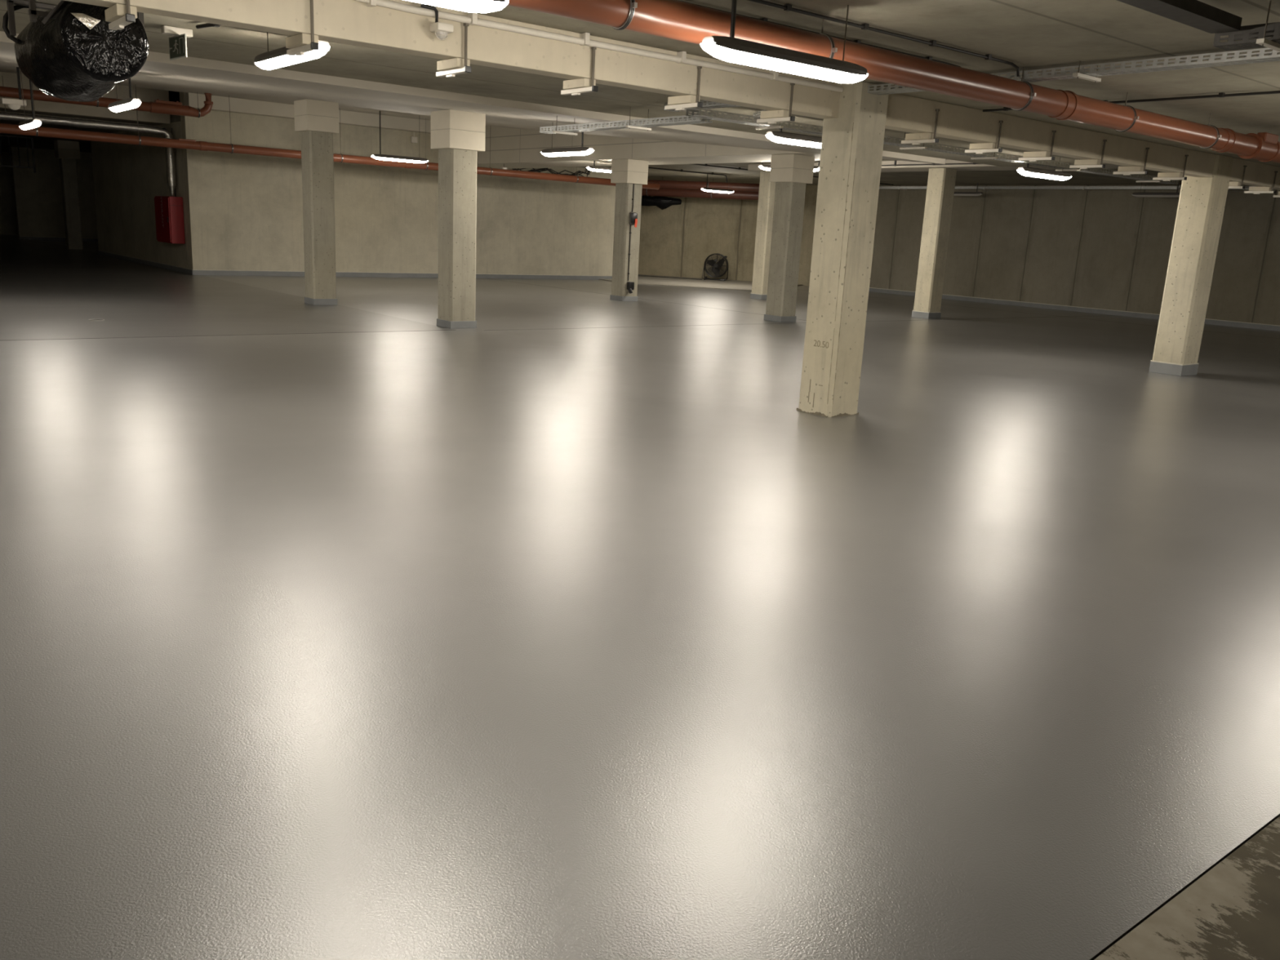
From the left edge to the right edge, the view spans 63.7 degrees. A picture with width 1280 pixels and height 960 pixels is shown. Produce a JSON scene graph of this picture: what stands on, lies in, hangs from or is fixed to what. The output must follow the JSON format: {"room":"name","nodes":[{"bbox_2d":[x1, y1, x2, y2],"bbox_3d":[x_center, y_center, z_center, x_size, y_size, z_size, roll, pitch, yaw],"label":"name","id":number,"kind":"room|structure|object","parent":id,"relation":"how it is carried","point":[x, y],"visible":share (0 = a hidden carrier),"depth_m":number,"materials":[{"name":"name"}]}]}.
{"room":"parking garage","nodes":[
{"label":"parking garage","id":0,"kind":"room"},
{"bbox_2d":[0,151,17,235],"bbox_3d":[-22.907,-13.741,50.382,43.000,3.900,0.300,-8,17,-38],"label":"wall","id":1,"kind":"structure","parent":0,"point":[8,224],"depth_m":46.09,"materials":[{"name":"concrete"}]},
{"bbox_2d":[9,146,97,239],"bbox_3d":[-13.712,-13.070,50.191,29.000,3.580,0.300,-8,17,-38],"label":"wall","id":2,"kind":"structure","parent":0,"point":[38,202],"depth_m":41.84,"materials":[{"name":"concrete"}]},
{"bbox_2d":[19,235,97,241],"bbox_3d":[-16.044,-11.033,48.639,23.000,0.132,0.015,-8,17,-38],"label":"baseboard","id":3,"kind":"structure","parent":2,"relation":"attached to","point":[22,237],"depth_m":42.24,"materials":[{"name":"grey"}]},
{"bbox_2d":[0,108,180,152],"bbox_3d":[-14.432,-12.588,39.785,43.000,0.320,26.700,-8,17,-38],"label":"ceiling","id":4,"kind":"structure","parent":0,"point":[39,142],"depth_m":32.65,"materials":[{"name":"concrete"}]},
{"bbox_2d":[90,120,188,268],"bbox_3d":[-13.958,-7.891,28.813,0.350,3.580,9.840,-8,17,-38],"label":"wall","id":5,"kind":"structure","parent":0,"point":[127,179],"depth_m":28.66,"materials":[{"name":"concrete"}]},
{"bbox_2d":[0,71,170,124],"bbox_3d":[-17.213,-8.367,20.814,14.450,0.840,0.250,-8,17,-38],"label":"concrete beam","id":6,"kind":"structure","parent":5,"relation":"attached to","point":[10,79],"depth_m":24.31,"materials":[{"name":"concrete"}]},
{"bbox_2d":[0,75,176,196],"bbox_3d":[-16.933,-6.920,20.768,14.314,3.200,0.276,-8,17,-38],"label":"pipe","id":7,"kind":"object","parent":5,"relation":"attached to","point":[9,116],"visible":0.88,"depth_m":24.02,"materials":[{"name":"metal"}]},
{"bbox_2d":[97,249,193,275],"bbox_3d":[-14.073,-6.159,28.972,0.014,0.132,10.200,-8,17,-38],"label":"baseboard","id":8,"kind":"structure","parent":5,"relation":"attached to","point":[177,268],"depth_m":28.18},
{"bbox_2d":[154,194,185,244],"bbox_3d":[-11.698,-6.486,25.595,0.352,1.150,1.301,-8,17,-38],"label":"cabinet","id":9,"kind":"object","parent":5,"relation":"attached to","point":[169,211],"visible":1,"depth_m":25.20,"materials":[{"name":"red metal"}]},
{"bbox_2d":[179,92,615,275],"bbox_3d":[-5.801,-7.893,28.764,13.050,4.400,0.350,-8,17,-38],"label":"wall","id":10,"kind":"structure","parent":0,"point":[243,211],"depth_m":27.53,"materials":[{"name":"concrete"}]},
{"bbox_2d":[184,92,431,133],"bbox_3d":[-7.848,-9.436,26.167,6.980,0.680,0.340,-8,17,-38],"label":"concrete beam","id":11,"kind":"structure","parent":10,"relation":"attached to","point":[222,104],"depth_m":25.34,"materials":[{"name":"beige concrete"}]},
{"bbox_2d":[192,269,612,279],"bbox_3d":[-5.791,-5.783,29.129,13.050,0.132,0.015,-8,17,-38],"label":"baseboard","id":12,"kind":"structure","parent":10,"relation":"attached to","point":[196,272],"depth_m":28.23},
{"bbox_2d":[0,31,945,164],"bbox_3d":[-8.649,-6.492,15.936,21.450,1.750,16.649,-8,17,-38],"label":"ceiling","id":13,"kind":"structure","parent":0,"point":[188,74],"depth_m":13.39,"materials":[{"name":"beige concrete"}]},
{"bbox_2d":[0,66,26,110],"bbox_3d":[-10.036,-6.265,16.482,0.340,0.658,0.195,-8,17,-38],"label":"detector","id":14,"kind":"object","parent":13,"relation":"hanging from","point":[13,104],"visible":0.99,"depth_m":16.49,"materials":[{"name":"white plastic"}]},
{"bbox_2d":[18,71,41,129],"bbox_3d":[-8.981,-5.625,15.105,0.140,0.908,1.270,-8,17,-38],"label":"light","id":15,"kind":"object","parent":13,"relation":"hanging from","point":[30,123],"visible":0.94,"depth_m":14.88,"materials":[{"name":"white plastic"}]},
{"bbox_2d":[19,121,40,129],"bbox_3d":[-9.001,-5.219,15.204,0.128,0.070,1.270,-8,17,-38],"label":"diffuser","id":16,"kind":"object","parent":15,"relation":"attached to","point":[23,125],"depth_m":15.00,"materials":[{"name":"white plastic"}]},
{"bbox_2d":[0,86,213,117],"bbox_3d":[-14.666,-7.210,17.703,14.163,0.514,0.250,-8,17,-38],"label":"drain pipe","id":17,"kind":"object","parent":13,"relation":"hanging from","point":[164,107],"visible":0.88,"depth_m":21.18,"materials":[{"name":"orange plastic"}]},
{"bbox_2d":[108,78,141,111],"bbox_3d":[-6.504,-4.914,12.971,0.140,0.494,1.270,-8,17,-38],"label":"light","id":18,"kind":"object","parent":13,"relation":"hanging from","point":[131,103],"visible":0.97,"depth_m":12.74,"materials":[{"name":"white plastic"}]},
{"bbox_2d":[108,100,141,111],"bbox_3d":[-6.514,-4.709,13.021,0.128,0.070,1.270,-8,17,-38],"label":"diffuser","id":19,"kind":"object","parent":18,"relation":"attached to","point":[120,105],"depth_m":12.85,"materials":[{"name":"white plastic"}]},
{"bbox_2d":[0,82,659,189],"bbox_3d":[-9.599,-7.289,20.796,25.901,1.192,0.236,-8,17,-38],"label":"drain pipe","id":20,"kind":"object","parent":13,"relation":"hanging from","point":[185,144],"visible":0.92,"depth_m":21.82,"materials":[{"name":"orange plastic"}]},
{"bbox_2d":[371,111,427,163],"bbox_3d":[-5.090,-7.265,21.866,1.270,0.980,0.140,-8,17,-38],"label":"light","id":21,"kind":"object","parent":13,"relation":"hanging from","point":[380,157],"visible":0.98,"depth_m":21.84,"materials":[{"name":"white plastic"}]},
{"bbox_2d":[371,155,427,163],"bbox_3d":[-5.113,-6.823,21.973,1.270,0.070,0.128,-8,17,-38],"label":"diffuser","id":22,"kind":"object","parent":21,"relation":"attached to","point":[397,158],"depth_m":21.94,"materials":[{"name":"white plastic"}]},
{"bbox_2d":[541,127,593,156],"bbox_3d":[-1.092,-5.112,15.425,0.140,0.506,1.270,-8,17,-38],"label":"light","id":23,"kind":"object","parent":13,"relation":"hanging from","point":[575,151],"visible":0.97,"depth_m":15.34,"materials":[{"name":"white plastic"}]},
{"bbox_2d":[541,150,593,156],"bbox_3d":[-1.102,-4.900,15.477,0.128,0.070,1.270,-8,17,-38],"label":"diffuser","id":24,"kind":"object","parent":23,"relation":"attached to","point":[546,153],"depth_m":15.41,"materials":[{"name":"white plastic"}]},
{"bbox_2d":[0,234,1279,959],"bbox_3d":[-3.652,-5.096,27.382,43.000,0.230,61.999,-8,17,-38],"label":"floor","id":25,"kind":"structure","parent":0,"point":[557,626],"depth_m":4.26,"materials":[{"name":"grey concrete"}]},
{"bbox_2d":[53,139,83,249],"bbox_3d":[-19.509,-9.744,35.313,0.650,3.575,0.650,-8,17,-38],"label":"concrete column","id":26,"kind":"structure","parent":25,"relation":"on","point":[68,152],"depth_m":35.10,"materials":[{"name":"beige concrete"}]},
{"bbox_2d":[293,98,338,305],"bbox_3d":[-5.750,-4.925,18.439,0.570,3.510,0.590,-8,17,-38],"label":"concrete column","id":27,"kind":"structure","parent":25,"relation":"on","point":[317,122],"depth_m":18.24,"materials":[{"name":"beige concrete"}]},
{"bbox_2d":[431,109,485,328],"bbox_3d":[-2.766,-3.905,15.608,0.590,3.155,0.590,-8,17,-38],"label":"concrete column","id":28,"kind":"structure","parent":25,"relation":"on","point":[458,135],"depth_m":15.40,"materials":[{"name":"beige concrete"}]},
{"bbox_2d":[609,159,648,301],"bbox_3d":[-0.296,-5.647,23.412,0.580,3.098,0.600,-8,17,-38],"label":"concrete column","id":29,"kind":"structure","parent":25,"relation":"on","point":[625,173],"depth_m":23.21,"materials":[{"name":"beige concrete"}]},
{"bbox_2d":[627,183,634,280],"bbox_3d":[-0.204,-5.564,23.190,0.070,2.130,0.038,-8,17,-38],"label":"cable","id":30,"kind":"object","parent":29,"relation":"attached to","point":[633,198],"visible":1,"depth_m":23.19,"materials":[{"name":"rubber"}]},
{"bbox_2d":[629,212,637,227],"bbox_3d":[-0.135,-5.828,23.093,0.156,0.335,0.137,-8,17,-38],"label":"switch","id":31,"kind":"object","parent":29,"relation":"attached to","point":[633,215],"visible":1,"depth_m":23.05,"materials":[{"name":"black plastic"}]},
{"bbox_2d":[702,253,728,280],"bbox_3d":[2.619,-7.342,35.505,0.894,0.909,0.470,6,14,12],"label":"fan","id":32,"kind":"object","parent":25,"relation":"on","point":[715,268],"visible":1,"depth_m":35.46,"materials":[{"name":"black metal"}]},
{"bbox_2d":[704,253,726,276],"bbox_3d":[2.596,-7.363,35.394,0.790,0.790,0.012,6,14,13],"label":"grille","id":33,"kind":"object","parent":32,"relation":"attached to","point":[714,266],"depth_m":35.41,"materials":[{"name":"metal"}]},
{"bbox_2d":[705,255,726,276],"bbox_3d":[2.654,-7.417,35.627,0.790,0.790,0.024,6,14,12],"label":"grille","id":34,"kind":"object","parent":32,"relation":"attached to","point":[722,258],"depth_m":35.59,"materials":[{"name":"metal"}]},
{"bbox_2d":[750,171,775,299],"bbox_3d":[3.262,-6.300,26.624,0.442,3.195,0.412,-8,17,-38],"label":"concrete column","id":35,"kind":"structure","parent":25,"relation":"on","point":[766,188],"depth_m":26.46,"materials":[{"name":"beige concrete"}]},
{"bbox_2d":[764,154,814,322],"bbox_3d":[2.814,-4.621,19.826,0.560,3.098,0.590,-8,17,-38],"label":"concrete column","id":36,"kind":"structure","parent":25,"relation":"on","point":[790,173],"depth_m":19.63,"materials":[{"name":"beige concrete"}]},
{"bbox_2d":[476,125,820,168],"bbox_3d":[0.442,-7.820,22.852,1.535,1.450,16.330,-8,17,-38],"label":"concrete beam","id":37,"kind":"structure","parent":36,"relation":"on","point":[515,148],"depth_m":23.56,"materials":[{"name":"beige concrete"}]},
{"bbox_2d":[586,160,611,173],"bbox_3d":[-0.705,-7.303,24.077,1.270,0.238,0.140,-8,17,-38],"label":"light","id":38,"kind":"object","parent":37,"relation":"hanging from","point":[602,169],"visible":0.52,"depth_m":23.83,"materials":[{"name":"white plastic"}]},
{"bbox_2d":[586,167,611,173],"bbox_3d":[-0.709,-7.221,24.097,1.270,0.070,0.128,-8,17,-38],"label":"diffuser","id":39,"kind":"object","parent":38,"relation":"attached to","point":[594,169],"depth_m":23.87,"materials":[{"name":"white plastic"}]},
{"bbox_2d":[796,81,888,417],"bbox_3d":[1.855,-2.063,9.460,0.423,2.925,0.412,-8,17,-38],"label":"concrete column","id":40,"kind":"structure","parent":25,"relation":"on","point":[852,142],"depth_m":9.30,"materials":[{"name":"beige concrete"}]},
{"bbox_2d":[911,168,956,318],"bbox_3d":[6.481,-5.184,22.695,0.452,3.195,0.452,-8,17,-38],"label":"concrete column","id":41,"kind":"structure","parent":25,"relation":"on","point":[941,181],"depth_m":22.53,"materials":[{"name":"beige concrete"}]},
{"bbox_2d":[747,159,1125,173],"bbox_3d":[7.254,-6.608,21.601,1.100,0.149,13.120,-8,17,-38],"label":"concrete beam","id":42,"kind":"structure","parent":41,"relation":"on","point":[755,167],"depth_m":22.10,"materials":[{"name":"beige concrete"}]},
{"bbox_2d":[1148,155,1233,376],"bbox_3d":[7.581,-2.923,14.183,0.492,2.925,0.446,-8,17,-38],"label":"concrete column","id":43,"kind":"structure","parent":25,"relation":"on","point":[1202,200],"depth_m":14.04,"materials":[{"name":"beige concrete"}]},
{"bbox_2d":[0,0,1279,166],"bbox_3d":[10.342,-3.433,9.838,43.000,0.370,17.450,-8,17,-38],"label":"ceiling","id":44,"kind":"structure","parent":0,"point":[1029,34],"depth_m":7.69,"materials":[{"name":"concrete"}]},
{"bbox_2d":[2,0,148,102],"bbox_3d":[-3.783,-2.913,6.955,0.696,0.672,1.581,-9,18,-40],"label":"fan","id":45,"kind":"object","parent":44,"relation":"hanging from","point":[68,51],"visible":0.97,"depth_m":6.48,"materials":[{"name":"black metal"}]},
{"bbox_2d":[160,25,192,60],"bbox_3d":[-3.554,-3.357,7.924,0.260,0.220,0.202,5,14,7],"label":"exit sign","id":46,"kind":"object","parent":44,"relation":"hanging from","point":[178,42],"visible":1,"depth_m":7.89,"materials":[{"name":"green plastic"}]},
{"bbox_2d":[253,31,329,70],"bbox_3d":[-2.554,-3.177,7.513,0.140,0.278,1.270,-8,17,-38],"label":"light","id":47,"kind":"object","parent":44,"relation":"hanging from","point":[277,58],"visible":0.73,"depth_m":7.51,"materials":[{"name":"white plastic"}]},
{"bbox_2d":[254,44,329,70],"bbox_3d":[-2.559,-3.076,7.537,0.128,0.070,1.270,-8,17,-38],"label":"diffuser","id":48,"kind":"object","parent":47,"relation":"attached to","point":[276,59],"depth_m":7.51,"materials":[{"name":"white plastic"}]},
{"bbox_2d":[405,0,508,13],"bbox_3d":[-1.106,-2.232,4.238,1.270,0.428,0.140,-8,17,-38],"label":"light","id":49,"kind":"object","parent":44,"relation":"hanging from","point":[468,6],"visible":1,"depth_m":4.53,"materials":[{"name":"white plastic"}]},
{"bbox_2d":[539,106,711,135],"bbox_3d":[-0.248,-4.117,11.806,0.340,0.233,3.030,-8,17,-38],"label":"cable tray","id":50,"kind":"object","parent":44,"relation":"hanging from","point":[652,122],"visible":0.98,"depth_m":11.61,"materials":[{"name":"metal"}]},
{"bbox_2d":[63,0,1279,190],"bbox_3d":[3.942,-3.662,10.865,34.300,0.289,0.190,-8,17,-38],"label":"concrete beam","id":51,"kind":"structure","parent":44,"relation":"attached to","point":[348,22],"depth_m":7.64,"materials":[{"name":"beige concrete"}]},
{"bbox_2d":[104,0,137,30],"bbox_3d":[-2.841,-2.639,5.628,0.100,0.317,0.415,-8,17,-38],"label":"bracket","id":52,"kind":"object","parent":51,"relation":"attached to","point":[120,15],"visible":1,"depth_m":5.56,"materials":[{"name":"white plastic"}]},
{"bbox_2d":[285,0,319,55],"bbox_3d":[-2.051,-2.749,6.248,0.100,0.317,0.415,-8,17,-38],"label":"bracket","id":53,"kind":"object","parent":51,"relation":"attached to","point":[300,44],"visible":1,"depth_m":6.18,"materials":[{"name":"white plastic"}]},
{"bbox_2d":[420,4,453,39],"bbox_3d":[-1.296,-2.902,6.543,0.198,0.194,0.118,-8,17,-38],"label":"sensor","id":54,"kind":"object","parent":51,"relation":"attached to","point":[442,29],"visible":1,"depth_m":6.54,"materials":[{"name":"white plastic"}]},
{"bbox_2d":[435,22,471,77],"bbox_3d":[-1.246,-2.863,6.879,0.100,0.317,0.415,-8,17,-38],"label":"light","id":55,"kind":"object","parent":51,"relation":"attached to","point":[450,68],"visible":1,"depth_m":6.82,"materials":[{"name":"white plastic"}]},
{"bbox_2d":[560,46,598,95],"bbox_3d":[-0.440,-2.976,7.511,0.100,0.317,0.415,-8,17,-38],"label":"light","id":56,"kind":"object","parent":51,"relation":"attached to","point":[574,86],"visible":1,"depth_m":7.45,"materials":[{"name":"white plastic"}]},
{"bbox_2d":[355,0,843,92],"bbox_3d":[-3.619,-2.658,4.742,13.740,0.078,0.070,-8,17,-38],"label":"cable conduit","id":57,"kind":"object","parent":51,"relation":"attached to","point":[472,19],"visible":0.92,"depth_m":7.25,"materials":[{"name":"white plastic"}]},
{"bbox_2d":[664,66,702,111],"bbox_3d":[0.349,-3.087,8.131,0.100,0.317,0.415,-8,17,-38],"label":"light","id":58,"kind":"object","parent":51,"relation":"attached to","point":[681,102],"visible":1,"depth_m":8.07,"materials":[{"name":"white plastic"}]},
{"bbox_2d":[756,83,795,124],"bbox_3d":[1.163,-3.201,8.769,0.100,0.317,0.415,-8,17,-38],"label":"bracket","id":59,"kind":"object","parent":51,"relation":"attached to","point":[771,117],"visible":1,"depth_m":8.72,"materials":[{"name":"white plastic"}]},
{"bbox_2d":[901,108,939,144],"bbox_3d":[2.727,-3.421,9.996,0.100,0.317,0.415,-8,17,-38],"label":"bracket","id":60,"kind":"object","parent":51,"relation":"attached to","point":[913,138],"visible":1,"depth_m":9.95,"materials":[{"name":"white plastic"}]},
{"bbox_2d":[964,120,1003,154],"bbox_3d":[3.564,-3.538,10.652,0.100,0.317,0.415,-8,17,-38],"label":"bracket","id":61,"kind":"object","parent":51,"relation":"attached to","point":[981,148],"visible":1,"depth_m":10.61,"materials":[{"name":"white plastic"}]},
{"bbox_2d":[1018,130,1056,161],"bbox_3d":[4.354,-3.649,11.271,0.100,0.317,0.415,-8,17,-38],"label":"bracket","id":62,"kind":"object","parent":51,"relation":"attached to","point":[1042,155],"visible":1,"depth_m":11.23,"materials":[{"name":"white plastic"}]},
{"bbox_2d":[1069,139,1106,168],"bbox_3d":[5.198,-3.768,11.934,0.100,0.317,0.415,-8,17,-38],"label":"bracket","id":63,"kind":"object","parent":51,"relation":"attached to","point":[1086,163],"visible":1,"depth_m":11.89,"materials":[{"name":"white plastic"}]},
{"bbox_2d":[1113,147,1149,175],"bbox_3d":[5.996,-3.880,12.560,0.100,0.317,0.415,-8,17,-38],"label":"bracket","id":64,"kind":"object","parent":51,"relation":"attached to","point":[1125,171],"visible":1,"depth_m":12.53,"materials":[{"name":"white plastic"}]},
{"bbox_2d":[1152,154,1188,181],"bbox_3d":[6.802,-3.993,13.191,0.100,0.317,0.415,-8,17,-38],"label":"bracket","id":65,"kind":"object","parent":51,"relation":"attached to","point":[1164,176],"visible":1,"depth_m":13.16,"materials":[{"name":"white plastic"}]},
{"bbox_2d":[1227,165,1246,189],"bbox_3d":[8.170,-4.185,14.265,0.100,0.317,0.415,-8,17,-38],"label":"bracket","id":66,"kind":"object","parent":51,"relation":"attached to","point":[1232,184],"visible":0.7,"depth_m":14.18,"materials":[{"name":"white plastic"}]},
{"bbox_2d":[1244,171,1277,194],"bbox_3d":[8.992,-4.301,14.909,0.100,0.317,0.415,-8,17,-38],"label":"bracket","id":67,"kind":"object","parent":51,"relation":"attached to","point":[1255,190],"visible":1,"depth_m":14.88,"materials":[{"name":"white plastic"}]},
{"bbox_2d":[663,100,738,113],"bbox_3d":[0.879,-3.793,10.394,0.340,0.108,1.800,-8,17,-38],"label":"cable tray","id":68,"kind":"object","parent":44,"relation":"hanging from","point":[713,104],"visible":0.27,"depth_m":10.54,"materials":[{"name":"metal"}]},
{"bbox_2d":[700,0,868,83],"bbox_3d":[0.849,-2.507,5.772,1.270,0.428,0.140,-8,17,-38],"label":"light","id":69,"kind":"object","parent":44,"relation":"hanging from","point":[731,49],"visible":1,"depth_m":5.69,"materials":[{"name":"white plastic"}]},
{"bbox_2d":[700,41,868,83],"bbox_3d":[0.840,-2.333,5.814,1.270,0.070,0.128,-8,17,-38],"label":"diffuser","id":70,"kind":"object","parent":69,"relation":"attached to","point":[737,52],"depth_m":5.72,"materials":[{"name":"white plastic"}]},
{"bbox_2d":[676,0,959,66],"bbox_3d":[-1.856,-2.482,4.425,11.071,0.099,0.038,-8,17,-38],"label":"cable conduit","id":71,"kind":"object","parent":44,"relation":"attached to","point":[930,58],"visible":0.37,"depth_m":7.01,"materials":[{"name":"plastic"}]},
{"bbox_2d":[746,0,1019,76],"bbox_3d":[-1.573,-2.401,4.151,11.159,0.098,0.032,-8,17,-38],"label":"cable conduit","id":72,"kind":"object","parent":44,"relation":"attached to","point":[788,7],"visible":1,"depth_m":6.57,"materials":[{"name":"plastic"}]},
{"bbox_2d":[506,0,1279,163],"bbox_3d":[5.061,-3.240,9.513,34.101,0.363,0.256,-8,17,-38],"label":"drain pipe","id":73,"kind":"object","parent":44,"relation":"hanging from","point":[675,20],"visible":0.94,"depth_m":6.89,"materials":[{"name":"orange plastic"}]},
{"bbox_2d":[1048,89,1079,120],"bbox_3d":[3.334,-2.973,8.165,0.145,0.224,0.224,-8,17,-38],"label":"socket","id":74,"kind":"object","parent":73,"relation":"attached to","point":[1071,107],"depth_m":8.11,"materials":[{"name":"orange plastic"}]},
{"bbox_2d":[1211,128,1236,152],"bbox_3d":[5.617,-3.285,9.958,0.145,0.224,0.224,-8,17,-38],"label":"socket","id":75,"kind":"object","parent":73,"relation":"attached to","point":[1231,141],"depth_m":9.90,"materials":[{"name":"orange plastic"}]},
{"bbox_2d":[685,107,1178,183],"bbox_3d":[4.600,-4.318,13.576,10.400,0.208,0.380,-8,17,-38],"label":"cable tray","id":76,"kind":"object","parent":44,"relation":"hanging from","point":[712,116],"visible":0.8,"depth_m":12.69,"materials":[{"name":"metal"}]},
{"bbox_2d":[765,128,822,148],"bbox_3d":[1.866,-3.762,11.375,1.270,0.162,0.140,-8,17,-38],"label":"light","id":77,"kind":"object","parent":76,"relation":"hanging from","point":[780,136],"visible":0.54,"depth_m":11.16,"materials":[{"name":"white plastic"}]},
{"bbox_2d":[765,134,821,148],"bbox_3d":[1.864,-3.717,11.386,1.270,0.070,0.128,-8,17,-38],"label":"diffuser","id":78,"kind":"object","parent":77,"relation":"attached to","point":[795,140],"depth_m":11.20,"materials":[{"name":"white plastic"}]},
{"bbox_2d":[1017,163,1071,180],"bbox_3d":[5.688,-4.321,14.472,1.270,0.165,0.140,-8,17,-38],"label":"light","id":79,"kind":"object","parent":76,"relation":"hanging from","point":[1027,171],"visible":1,"depth_m":14.36,"materials":[{"name":"white plastic"}]},
{"bbox_2d":[1017,169,1071,180],"bbox_3d":[5.685,-4.275,14.483,1.270,0.070,0.128,-8,17,-38],"label":"diffuser","id":80,"kind":"object","parent":79,"relation":"attached to","point":[1046,174],"depth_m":14.41,"materials":[{"name":"white plastic"}]},
{"bbox_2d":[867,47,1279,94],"bbox_3d":[4.428,-2.553,6.042,0.330,0.118,7.900,-8,17,-38],"label":"cable tray","id":81,"kind":"object","parent":44,"relation":"hanging from","point":[1091,75],"visible":0.74,"depth_m":7.18,"materials":[{"name":"metal"}]},
{"bbox_2d":[982,90,1279,111],"bbox_3d":[5.675,-2.863,7.413,0.035,0.036,7.350,-8,17,-38],"label":"cable conduit","id":82,"kind":"object","parent":44,"relation":"attached to","point":[1220,95],"visible":0.64,"depth_m":8.70,"materials":[{"name":"metal"}]},
{"bbox_2d":[1116,0,1242,33],"bbox_3d":[1.546,-2.253,4.309,4.200,0.163,0.330,-8,17,-38],"label":"cable tray","id":83,"kind":"object","parent":44,"relation":"hanging from","point":[1198,15],"visible":1,"depth_m":5.29,"materials":[{"name":"metal"}]},
{"bbox_2d":[1213,0,1279,52],"bbox_3d":[3.995,-2.222,4.811,0.350,0.223,2.440,-8,17,-38],"label":"cable tray","id":84,"kind":"object","parent":44,"relation":"hanging from","point":[1246,33],"visible":0.98,"depth_m":5.56,"materials":[{"name":"metal"}]},
{"bbox_2d":[1213,39,1279,50],"bbox_3d":[3.992,-2.147,4.829,0.170,0.002,2.440,-8,17,-38],"label":"tray","id":85,"kind":"object","parent":84,"relation":"on","point":[1274,44],"depth_m":5.62,"materials":[{"name":"metal"}]},
{"bbox_2d":[638,179,817,285],"bbox_3d":[0.431,-9.069,37.115,11.946,3.350,0.500,7,14,16],"label":"wall","id":86,"kind":"structure","parent":0,"point":[676,240],"depth_m":36.34,"materials":[{"name":"concrete"}]},
{"bbox_2d":[575,159,1182,185],"bbox_3d":[7.188,-9.287,31.558,20.000,0.350,29.380,-8,17,-38],"label":"ceiling","id":87,"kind":"structure","parent":0,"point":[1013,177],"depth_m":27.97,"materials":[{"name":"concrete"}]},
{"bbox_2d":[512,168,590,177],"bbox_3d":[-2.603,-9.140,30.415,2.676,0.346,0.268,-8,17,-38],"label":"cable bundle","id":88,"kind":"object","parent":87,"relation":"hanging from","point":[540,170],"visible":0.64,"depth_m":30.49,"materials":[{"name":"rubber"}]},
{"bbox_2d":[641,176,681,209],"bbox_3d":[0.288,-9.606,34.472,2.348,1.066,0.327,7,14,16],"label":"heater","id":89,"kind":"object","parent":87,"relation":"hanging from","point":[662,202],"visible":0.54,"depth_m":34.32,"materials":[{"name":"black"}]},
{"bbox_2d":[648,167,727,182],"bbox_3d":[0.540,-8.717,29.145,5.316,0.245,0.058,-8,17,-38],"label":"cable conduit","id":90,"kind":"object","parent":87,"relation":"attached to","point":[712,173],"visible":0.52,"depth_m":29.79,"materials":[{"name":"metal"}]},
{"bbox_2d":[641,176,759,199],"bbox_3d":[0.988,-9.709,34.149,8.299,0.645,0.366,7,14,15],"label":"drain pipe","id":91,"kind":"object","parent":87,"relation":"hanging from","point":[740,195],"visible":0.24,"depth_m":33.81,"materials":[{"name":"metal"}]},
{"bbox_2d":[647,179,759,191],"bbox_3d":[0.839,-9.719,33.653,8.300,0.405,0.351,7,14,16],"label":"drain pipe","id":92,"kind":"object","parent":87,"relation":"hanging from","point":[744,187],"visible":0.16,"depth_m":33.21,"materials":[{"name":"metal"}]},
{"bbox_2d":[701,173,733,193],"bbox_3d":[2.367,-8.991,31.237,1.270,0.538,0.140,-8,17,-38],"label":"light","id":93,"kind":"object","parent":87,"relation":"hanging from","point":[706,189],"visible":0.99,"depth_m":31.20,"materials":[{"name":"white plastic"}]},
{"bbox_2d":[701,188,733,193],"bbox_3d":[2.355,-8.764,31.292,1.270,0.070,0.128,-8,17,-38],"label":"diffuser","id":94,"kind":"object","parent":93,"relation":"attached to","point":[715,190],"depth_m":31.24,"materials":[{"name":"white plastic"}]},
{"bbox_2d":[881,160,979,165],"bbox_3d":[7.944,-6.113,19.670,0.038,0.115,8.400,-8,17,-38],"label":"cable conduit","id":95,"kind":"object","parent":87,"relation":"attached to","point":[895,162],"visible":0.24,"depth_m":21.90,"materials":[{"name":"metal"}]},
{"bbox_2d":[953,182,982,195],"bbox_3d":[9.275,-8.330,29.557,0.140,0.358,1.270,-8,17,-38],"label":"light","id":96,"kind":"object","parent":87,"relation":"hanging from","point":[956,193],"visible":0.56,"depth_m":29.37,"materials":[{"name":"black plastic"}]},
{"bbox_2d":[879,184,1276,191],"bbox_3d":[11.986,-7.718,27.189,0.380,0.158,15.600,-8,17,-38],"label":"cable tray","id":97,"kind":"object","parent":87,"relation":"hanging from","point":[904,188],"visible":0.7,"depth_m":28.16,"materials":[{"name":"metal"}]},
{"bbox_2d":[1132,182,1180,197],"bbox_3d":[12.755,-7.131,25.336,0.140,0.358,1.270,-8,17,-38],"label":"light","id":98,"kind":"object","parent":87,"relation":"hanging from","point":[1176,194],"visible":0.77,"depth_m":25.32,"materials":[{"name":"black plastic"}]},
{"bbox_2d":[1132,194,1179,197],"bbox_3d":[12.748,-6.991,25.370,0.128,0.070,1.270,-8,17,-38],"label":"diffuser","id":99,"kind":"object","parent":98,"relation":"attached to","point":[1135,195],"depth_m":25.34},
{"bbox_2d":[869,184,1279,325],"bbox_3d":[15.888,-5.031,23.673,0.400,3.350,32.100,-8,17,-38],"label":"wall","id":100,"kind":"structure","parent":0,"point":[1104,249],"depth_m":28.11,"materials":[{"name":"concrete"}]},
{"bbox_2d":[868,287,1279,331],"bbox_3d":[13.225,-4.282,26.865,0.015,0.132,24.100,-8,17,-38],"label":"baseboard","id":101,"kind":"structure","parent":100,"relation":"attached to","point":[1212,322],"depth_m":28.30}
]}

